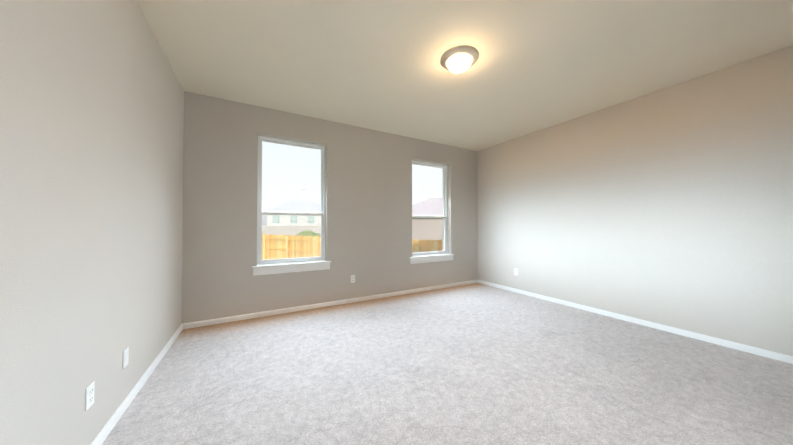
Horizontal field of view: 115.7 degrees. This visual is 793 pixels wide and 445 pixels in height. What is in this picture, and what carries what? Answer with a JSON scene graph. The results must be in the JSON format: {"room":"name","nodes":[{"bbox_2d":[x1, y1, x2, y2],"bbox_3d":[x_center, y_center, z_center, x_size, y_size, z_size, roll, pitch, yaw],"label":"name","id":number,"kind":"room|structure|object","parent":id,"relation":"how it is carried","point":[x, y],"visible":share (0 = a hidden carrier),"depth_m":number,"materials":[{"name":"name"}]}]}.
{"room":"empty bedroom","nodes":[
{"label":"empty bedroom","id":0,"kind":"room"},
{"bbox_2d":[0,0,183,444],"bbox_3d":[-1.557,-0.175,1.144,0.120,2.850,3.880,0,-1,-29],"label":"wall","id":1,"kind":"structure","parent":0,"point":[91,153],"depth_m":1.21,"materials":[{"name":"paint"}]},
{"bbox_2d":[85,381,94,410],"bbox_3d":[-1.562,0.884,1.271,0.008,0.114,0.070,0,-1,-29],"label":"electrical outlet","id":2,"kind":"object","parent":1,"relation":"attached to","point":[89,398],"visible":1,"depth_m":1.26,"materials":[{"name":"white plastic"}]},
{"bbox_2d":[123,347,128,368],"bbox_3d":[-1.758,0.878,1.619,0.007,0.114,0.070,0,-1,-29],"label":"electrical outlet plate","id":3,"kind":"object","parent":1,"relation":"attached to","point":[125,357],"visible":1,"depth_m":1.61,"materials":[{"name":"white plastic"}]},
{"bbox_2d":[90,324,182,444],"bbox_3d":[-1.525,1.169,1.208,0.013,0.063,3.747,0,-1,-29],"label":"baseboard","id":4,"kind":"structure","parent":1,"relation":"attached to","point":[105,431],"depth_m":1.67,"materials":[{"name":"paint"}]},
{"bbox_2d":[182,91,477,323],"bbox_3d":[-0.445,-0.139,4.140,4.998,2.850,0.250,0,-1,-29],"label":"wall","id":5,"kind":"structure","parent":0,"point":[368,213],"depth_m":3.63,"materials":[{"name":"paint"}]},
{"bbox_2d":[257,135,325,264],"bbox_3d":[-1.482,-0.298,3.570,0.900,1.730,0.079,0,-1,-29],"label":"window","id":6,"kind":"structure","parent":5,"relation":"in","point":[260,213],"depth_m":3.54,"materials":[{"name":"white plastic"}]},
{"bbox_2d":[252,260,330,275],"bbox_3d":[-1.433,0.626,3.472,1.010,0.120,0.132,0,-1,-29],"label":"window sill","id":7,"kind":"structure","parent":5,"relation":"attached to","point":[267,269],"depth_m":3.41,"materials":[{"name":"paint"}]},
{"bbox_2d":[182,279,477,328],"bbox_3d":[-0.380,1.203,4.010,4.758,0.063,0.013,0,-1,-29],"label":"baseboard","id":8,"kind":"structure","parent":5,"relation":"attached to","point":[254,315],"depth_m":3.52,"materials":[{"name":"paint"}]},
{"bbox_2d":[351,275,354,282],"bbox_3d":[-0.674,0.871,3.851,0.070,0.114,0.008,0,-1,-29],"label":"electrical outlet","id":9,"kind":"object","parent":5,"relation":"attached to","point":[352,278],"visible":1,"depth_m":3.85,"materials":[{"name":"white plastic"}]},
{"bbox_2d":[412,160,447,255],"bbox_3d":[0.601,-0.260,4.742,0.900,1.746,0.079,0,-1,-29],"label":"window","id":10,"kind":"structure","parent":5,"relation":"in","point":[444,216],"depth_m":4.84,"materials":[{"name":"white plastic"}]},
{"bbox_2d":[409,254,453,263],"bbox_3d":[0.650,0.672,4.645,1.010,0.120,0.132,0,-1,-29],"label":"window sill","id":11,"kind":"structure","parent":5,"relation":"attached to","point":[429,258],"depth_m":4.58,"materials":[{"name":"paint"}]},
{"bbox_2d":[102,283,792,444],"bbox_3d":[0.799,1.269,1.914,4.998,0.120,5.320,0,-1,-29],"label":"floor","id":12,"kind":"structure","parent":0,"point":[475,364],"depth_m":1.88,"materials":[{"name":"carpet"}]},
{"bbox_2d":[135,0,792,150],"bbox_3d":[0.799,-1.591,1.948,4.998,0.120,5.320,0,-1,-29],"label":"ceiling","id":13,"kind":"structure","parent":0,"point":[538,65],"depth_m":2.25,"materials":[{"name":"paint"}]},
{"bbox_2d":[440,45,478,73],"bbox_3d":[0.582,-1.460,2.313,0.350,0.133,0.350,0,-1,-29],"label":"ceiling light","id":14,"kind":"object","parent":13,"relation":"attached to","point":[459,59],"visible":1,"depth_m":2.24,"materials":[{"name":"white glass"}]},
{"bbox_2d":[477,45,792,355],"bbox_3d":[2.986,-0.153,3.019,0.120,2.850,5.070,0,-1,-29],"label":"wall","id":15,"kind":"structure","parent":0,"point":[671,206],"depth_m":2.80,"materials":[{"name":"paint"}]},
{"bbox_2d":[478,280,792,363],"bbox_3d":[2.901,1.191,3.017,0.013,0.063,4.937,0,-1,-29],"label":"baseboard","id":16,"kind":"structure","parent":15,"relation":"attached to","point":[749,349],"depth_m":2.79,"materials":[{"name":"paint"}]},
{"label":"outside","id":17,"kind":"structure","parent":0,"visible":0},
{"bbox_3d":[-23.021,3.266,69.919,150.000,0.200,135.400,0,-1,-29],"label":"ground","id":18,"kind":"structure","parent":17,"visible":0},
{"bbox_2d":[262,226,320,235],"bbox_3d":[-2.656,1.676,42.074,54.147,2.320,0.060,0,-1,-29],"label":"fence","id":19,"kind":"object","parent":18,"relation":"on","point":[288,231],"depth_m":34.99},
{"bbox_2d":[263,200,320,234],"bbox_3d":[-17.061,-0.651,45.317,11.400,7.050,9.900,0,-1,-20],"label":"house","id":20,"kind":"structure","parent":18,"relation":"on","point":[306,206],"depth_m":41.21,"materials":[{"name":"white"}]},
{"bbox_2d":[296,230,320,236],"bbox_3d":[-8.997,1.706,25.097,3.230,1.856,2.368,0,-1,-29],"label":"bush","id":21,"kind":"object","parent":18,"relation":"on","point":[313,233],"depth_m":24.56,"materials":[{"name":"green plant"}]},
{"bbox_2d":[262,234,442,259],"bbox_3d":[-2.833,1.525,10.653,13.157,1.876,0.144,0,-1,32],"label":"fence","id":22,"kind":"object","parent":18,"relation":"on","point":[312,244],"depth_m":11.87,"materials":[{"name":"brown wood"}]},
{"bbox_2d":[412,198,442,240],"bbox_3d":[7.453,-0.382,32.147,15.900,6.200,10.900,0,-1,11],"label":"house","id":23,"kind":"structure","parent":18,"relation":"on","point":[429,206],"depth_m":28.00,"materials":[{"name":"brick"}]}
]}

